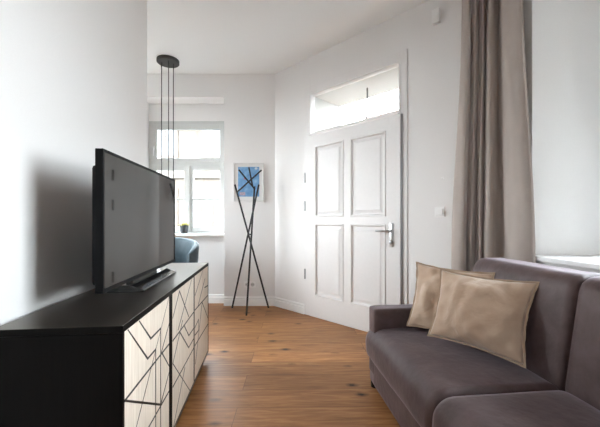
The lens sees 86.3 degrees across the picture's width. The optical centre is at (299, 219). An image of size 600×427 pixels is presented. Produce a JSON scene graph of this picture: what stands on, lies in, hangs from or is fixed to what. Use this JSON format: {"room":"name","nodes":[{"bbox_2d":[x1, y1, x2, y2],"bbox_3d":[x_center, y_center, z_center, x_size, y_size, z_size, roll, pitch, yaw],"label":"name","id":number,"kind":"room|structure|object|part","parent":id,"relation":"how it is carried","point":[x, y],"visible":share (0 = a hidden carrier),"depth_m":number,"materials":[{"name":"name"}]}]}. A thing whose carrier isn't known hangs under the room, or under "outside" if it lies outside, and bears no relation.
{"room":"living room","nodes":[
{"label":"living room","id":0,"kind":"room"},
{"bbox_2d":[0,0,146,325],"bbox_3d":[-2.001,-0.405,0.054,2.157,3.110,4.947,0,0,-6],"label":"wall","id":1,"kind":"structure","parent":0,"point":[73,73],"depth_m":1.38,"materials":[{"name":"paint"}]},
{"bbox_2d":[147,74,274,296],"bbox_3d":[-1.616,-0.405,4.590,3.368,3.110,0.580,0,0,0],"label":"wall","id":2,"kind":"structure","parent":0,"point":[245,103],"depth_m":4.30,"materials":[{"name":"paint"}]},
{"bbox_2d":[149,121,223,235],"bbox_3d":[-1.585,-0.594,4.475,1.130,1.628,0.310,0,0,0],"label":"window","id":3,"kind":"structure","parent":2,"relation":"in","point":[188,165],"depth_m":4.54,"materials":[{"name":"white wood"}]},
{"bbox_3d":[-1.838,-0.305,4.570,0.514,0.930,0.056,0,0,0],"label":"sash","id":4,"kind":"part","parent":3,"relation":"part of","materials":[{"name":"glass"}]},
{"bbox_2d":[179,223,189,233],"bbox_3d":[-1.601,0.105,4.418,0.161,0.160,0.145,0,0,-22],"label":"potted plant","id":5,"kind":"object","parent":3,"relation":"on","point":[184,227],"visible":0.99,"depth_m":4.38,"materials":[{"name":"yellow plant"}]},
{"bbox_3d":[-1.600,0.128,4.420,0.116,0.115,0.116,0,0,0],"label":"pot","id":6,"kind":"part","parent":5,"relation":"part of","materials":[{"name":"grey ceramic"}]},
{"bbox_3d":[-1.580,-0.305,4.533,0.040,0.920,0.022,0,0,0],"label":"meeting rail","id":7,"kind":"part","parent":3,"relation":"part of","materials":[{"name":"white wood"}]},
{"bbox_3d":[-1.585,-1.081,4.570,1.020,0.543,0.056,0,0,0],"label":"fanlight sash","id":8,"kind":"part","parent":3,"relation":"part of","materials":[{"name":"glass"}]},
{"bbox_3d":[-1.585,0.203,4.440,1.128,0.035,0.240,0,0,0],"label":"sill","id":9,"kind":"part","parent":3,"relation":"part of","materials":[{"name":"white wood"}]},
{"bbox_3d":[-1.327,-0.305,4.570,0.504,0.930,0.056,0,0,0],"label":"sash","id":10,"kind":"part","parent":3,"relation":"part of","materials":[{"name":"glass"}]},
{"bbox_2d":[208,294,223,302],"bbox_3d":[-1.585,1.089,4.430,1.130,0.122,0.020,0,0,0],"label":"baseboard","id":11,"kind":"structure","parent":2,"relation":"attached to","point":[212,298],"depth_m":4.42,"materials":[{"name":"white wood"}]},
{"bbox_2d":[233,163,263,200],"bbox_3d":[-0.688,-0.508,4.287,0.407,0.515,0.026,0,0,0],"label":"framed picture","id":12,"kind":"object","parent":2,"relation":"attached to","point":[246,193],"visible":0.91,"depth_m":4.29,"materials":[{"name":"white"}]},
{"bbox_2d":[238,167,258,196],"bbox_3d":[-0.688,-0.512,4.287,0.284,0.398,0.003,0,0,0],"label":"print","id":13,"kind":"object","parent":12,"relation":"attached to","point":[247,191],"depth_m":4.29,"materials":[{"name":"blue paper"}]},
{"bbox_2d":[224,297,274,305],"bbox_3d":[-0.676,1.089,4.290,0.688,0.122,0.020,0,0,0],"label":"baseboard","id":14,"kind":"structure","parent":2,"relation":"attached to","point":[239,301],"depth_m":4.28,"materials":[{"name":"white wood"}]},
{"bbox_2d":[244,281,255,287],"bbox_3d":[-0.672,0.865,4.293,0.154,0.082,0.014,0,0,0],"label":"power outlet","id":15,"kind":"object","parent":2,"relation":"attached to","point":[252,284],"visible":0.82,"depth_m":4.29,"materials":[{"name":"white plastic"}]},
{"bbox_2d":[274,297,303,313],"bbox_3d":[-0.145,1.089,4.101,0.552,0.122,0.020,0,0,44],"label":"baseboard","id":16,"kind":"structure","parent":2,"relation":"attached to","point":[290,305],"depth_m":4.08,"materials":[{"name":"white wood"}]},
{"bbox_2d":[147,0,428,73],"bbox_3d":[-0.350,-2.085,1.200,6.300,0.250,7.600,0,0,0],"label":"ceiling","id":17,"kind":"structure","parent":0,"point":[205,36],"depth_m":3.28,"materials":[{"name":"paint"}]},
{"bbox_2d":[156,55,178,178],"bbox_3d":[-1.616,-0.950,3.920,0.260,2.020,0.260,0,0,0],"label":"pendant lamp","id":18,"kind":"object","parent":17,"relation":"hanging from","point":[168,61],"visible":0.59,"depth_m":3.90,"materials":[{"name":"metal"}]},
{"bbox_3d":[-1.687,-1.131,3.900,0.011,1.582,0.011,0,0,-23],"label":"cord","id":19,"kind":"part","parent":18,"relation":"part of","materials":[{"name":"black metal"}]},
{"bbox_3d":[-1.585,-1.041,3.860,0.011,1.762,0.011,0,0,23],"label":"cord","id":20,"kind":"part","parent":18,"relation":"part of","materials":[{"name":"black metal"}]},
{"bbox_3d":[-1.559,-1.081,3.940,0.011,1.682,0.011,0,0,23],"label":"cord","id":21,"kind":"part","parent":18,"relation":"part of","materials":[{"name":"black metal"}]},
{"bbox_2d":[451,0,535,270],"bbox_3d":[1.437,-0.413,2.387,0.212,3.086,0.587,0,0,-38],"label":"curtain","id":22,"kind":"object","parent":17,"relation":"hanging from","point":[493,215],"visible":0.64,"depth_m":2.43,"materials":[{"name":"beige fabric"}]},
{"bbox_2d":[176,303,400,426],"bbox_3d":[-0.325,1.210,1.175,6.250,0.120,7.450,0,0,0],"label":"floor","id":23,"kind":"structure","parent":0,"point":[273,366],"depth_m":2.37,"materials":[{"name":"brown wood"}]},
{"bbox_2d":[0,263,208,426],"bbox_3d":[-0.870,0.750,1.825,0.405,0.800,1.587,0,0,-6],"label":"sideboard","id":24,"kind":"object","parent":23,"relation":"on","point":[86,359],"visible":0.94,"depth_m":1.09,"materials":[{"name":"black wood"}]},
{"bbox_2d":[92,148,175,293],"bbox_3d":[-0.863,0.035,1.735,0.170,0.630,0.988,0,0,-6],"label":"television","id":25,"kind":"object","parent":24,"relation":"on","point":[133,204],"visible":1,"depth_m":1.51,"materials":[{"name":"black plastic"}]},
{"bbox_3d":[-0.625,0.721,1.321,0.020,0.691,0.499,0,0,-6],"label":"cabinet door","id":26,"kind":"part","parent":24,"relation":"part of","materials":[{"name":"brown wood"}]},
{"bbox_3d":[-0.683,0.721,1.865,0.020,0.691,0.477,0,0,-6],"label":"cabinet door","id":27,"kind":"part","parent":24,"relation":"part of","materials":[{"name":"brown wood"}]},
{"bbox_3d":[-0.738,0.721,2.378,0.020,0.691,0.488,0,0,-6],"label":"cabinet door","id":28,"kind":"part","parent":24,"relation":"part of","materials":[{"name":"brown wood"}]},
{"bbox_2d":[172,237,198,262],"bbox_3d":[-1.603,0.683,3.757,0.801,0.936,0.689,0,0,-18],"label":"armchair","id":29,"kind":"object","parent":23,"relation":"on","point":[186,250],"visible":0.15,"depth_m":3.97,"materials":[{"name":"blue fabric"}]},
{"bbox_2d":[231,167,268,315],"bbox_3d":[-0.650,0.240,4.020,0.498,1.826,0.363,0,0,0],"label":"coat stand","id":30,"kind":"object","parent":23,"relation":"on","point":[243,175],"visible":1,"depth_m":4.06,"materials":[{"name":"black metal"}]},
{"bbox_2d":[366,258,599,426],"bbox_3d":[0.992,0.696,1.344,0.914,0.907,1.905,0,0,-6],"label":"sofa","id":31,"kind":"object","parent":23,"relation":"on","point":[423,380],"visible":0.76,"depth_m":1.46,"materials":[{"name":"grey fabric"}]},
{"bbox_3d":[0.914,0.823,2.229,0.856,0.455,0.128,0,0,-6],"label":"arm","id":32,"kind":"part","parent":31,"relation":"part of","materials":[{"name":"grey fabric"}]},
{"bbox_2d":[406,262,494,328],"bbox_3d":[0.927,0.490,1.977,0.519,0.404,0.193,0,0,45],"label":"throw pillow","id":33,"kind":"object","parent":31,"relation":"on","point":[426,296],"visible":0.34,"depth_m":2.04,"materials":[{"name":"beige fabric"}]},
{"bbox_2d":[366,328,558,426],"bbox_3d":[0.818,0.849,1.819,0.650,0.272,0.901,0,0,-6],"label":"seat cushion","id":34,"kind":"object","parent":31,"relation":"on","point":[419,370],"depth_m":1.58,"materials":[{"name":"grey fabric"}]},
{"bbox_2d":[427,268,539,368],"bbox_3d":[0.946,0.495,1.723,0.207,0.394,0.521,0,0,-38],"label":"throw pillow","id":35,"kind":"object","parent":31,"relation":"on","point":[489,315],"visible":1,"depth_m":1.64,"materials":[{"name":"beige fabric"}]},
{"bbox_2d":[432,390,599,426],"bbox_3d":[0.902,0.849,0.940,0.656,0.273,0.858,0,0,-6],"label":"seat cushion","id":36,"kind":"object","parent":31,"relation":"on","point":[521,408],"depth_m":1.23,"materials":[{"name":"grey fabric"}]},
{"bbox_2d":[472,258,599,390],"bbox_3d":[1.243,0.516,1.795,0.303,0.547,0.767,0,0,-6],"label":"cushion","id":37,"kind":"object","parent":31,"relation":"on","point":[551,316],"depth_m":1.50,"materials":[{"name":"grey fabric"}]},
{"bbox_2d":[565,276,599,410],"bbox_3d":[1.321,0.516,0.981,0.310,0.547,0.857,0,0,-6],"label":"cushion","id":38,"kind":"object","parent":31,"relation":"on","point":[582,351],"depth_m":1.32,"materials":[{"name":"grey fabric"}]},
{"bbox_2d":[365,88,367,118],"bbox_3d":[0.751,-1.265,3.652,0.051,0.500,0.050,0,0,0],"label":"hanging cable","id":39,"kind":"object","parent":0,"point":[366,88],"visible":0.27,"depth_m":3.64,"materials":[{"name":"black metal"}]},
{"bbox_2d":[275,0,461,303],"bbox_3d":[0.847,-0.405,3.556,2.734,3.110,0.580,0,0,44],"label":"wall","id":40,"kind":"structure","parent":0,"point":[433,52],"depth_m":2.98,"materials":[{"name":"paint"}]},
{"bbox_2d":[304,49,406,331],"bbox_3d":[0.698,-0.227,3.625,1.318,2.754,0.687,0,0,44],"label":"door","id":41,"kind":"structure","parent":40,"relation":"attached to","point":[355,173],"depth_m":3.36,"materials":[{"name":"white paint"}]},
{"bbox_3d":[0.327,-0.454,3.618,0.415,0.833,0.030,0,0,44],"label":"panel","id":42,"kind":"part","parent":41,"relation":"part of","materials":[{"name":"white paint"}]},
{"bbox_3d":[0.327,0.468,3.618,0.415,0.849,0.030,0,0,44],"label":"panel","id":43,"kind":"part","parent":41,"relation":"part of","materials":[{"name":"white paint"}]},
{"bbox_3d":[0.540,-1.265,3.452,1.184,0.510,0.036,0,0,44],"label":"fanlight frame","id":44,"kind":"part","parent":41,"relation":"part of","materials":[{"name":"white paint"}]},
{"bbox_2d":[315,67,397,131],"bbox_3d":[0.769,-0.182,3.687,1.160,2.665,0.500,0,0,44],"label":"transom window","id":45,"kind":"structure","parent":41,"relation":"attached to","point":[327,105],"depth_m":3.86,"materials":[{"name":"white glass"}]},
{"bbox_3d":[0.689,-0.454,3.266,0.419,0.833,0.030,0,0,44],"label":"panel","id":46,"kind":"part","parent":41,"relation":"part of","materials":[{"name":"white paint"}]},
{"bbox_3d":[0.689,0.468,3.266,0.419,0.849,0.030,0,0,44],"label":"panel","id":47,"kind":"part","parent":41,"relation":"part of","materials":[{"name":"white paint"}]},
{"bbox_3d":[0.806,0.105,3.088,0.151,0.022,0.065,0,0,44],"label":"handle","id":48,"kind":"part","parent":41,"relation":"part of","materials":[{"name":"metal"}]},
{"bbox_3d":[0.876,0.145,3.068,0.042,0.230,0.010,0,0,44],"label":"handle plate","id":49,"kind":"part","parent":41,"relation":"part of","materials":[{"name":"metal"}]},
{"bbox_2d":[432,7,440,25],"bbox_3d":[1.185,-1.775,2.791,0.066,0.124,0.046,0,0,44],"label":"sensor","id":50,"kind":"object","parent":40,"relation":"attached to","point":[436,13],"visible":1,"depth_m":2.78,"materials":[{"name":"white plastic"}]},
{"bbox_2d":[435,207,444,216],"bbox_3d":[1.213,-0.072,2.781,0.084,0.084,0.022,0,0,44],"label":"light switch","id":51,"kind":"object","parent":40,"relation":"attached to","point":[439,211],"visible":1,"depth_m":2.77,"materials":[{"name":"white plastic"}]},
{"bbox_2d":[523,0,599,272],"bbox_3d":[2.166,-0.405,0.143,0.756,3.110,4.985,0,0,-6],"label":"wall","id":52,"kind":"structure","parent":0,"point":[562,37],"depth_m":2.18,"materials":[{"name":"paint"}]},
{"bbox_2d":[536,255,599,269],"bbox_3d":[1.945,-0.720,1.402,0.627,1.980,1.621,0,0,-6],"label":"window sill","id":53,"kind":"structure","parent":52,"relation":"in","point":[582,261],"depth_m":1.94,"materials":[{"name":"white"}]},
{"label":"outside","id":54,"kind":"structure","parent":0,"visible":0},
{"bbox_3d":[0.000,1.700,20.000,120.000,0.100,120.000,0,0,0],"label":"ground","id":55,"kind":"structure","parent":54,"visible":0},
{"bbox_2d":[159,130,219,226],"bbox_3d":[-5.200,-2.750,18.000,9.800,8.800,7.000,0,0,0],"label":"window pane","id":56,"kind":"structure","parent":55,"relation":"on","point":[187,143],"depth_m":14.97,"materials":[{"name":"glass"}]},
{"bbox_3d":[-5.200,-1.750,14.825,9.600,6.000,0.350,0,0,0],"label":"cornice","id":57,"kind":"part","parent":56,"relation":"part of","materials":[{"name":"white wood"}]},
{"bbox_2d":[364,110,396,118],"bbox_3d":[10.128,-2.650,16.798,14.800,8.600,7.000,0,0,40],"label":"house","id":58,"kind":"structure","parent":55,"relation":"on","point":[394,110],"depth_m":20.76,"materials":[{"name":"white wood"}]}
]}

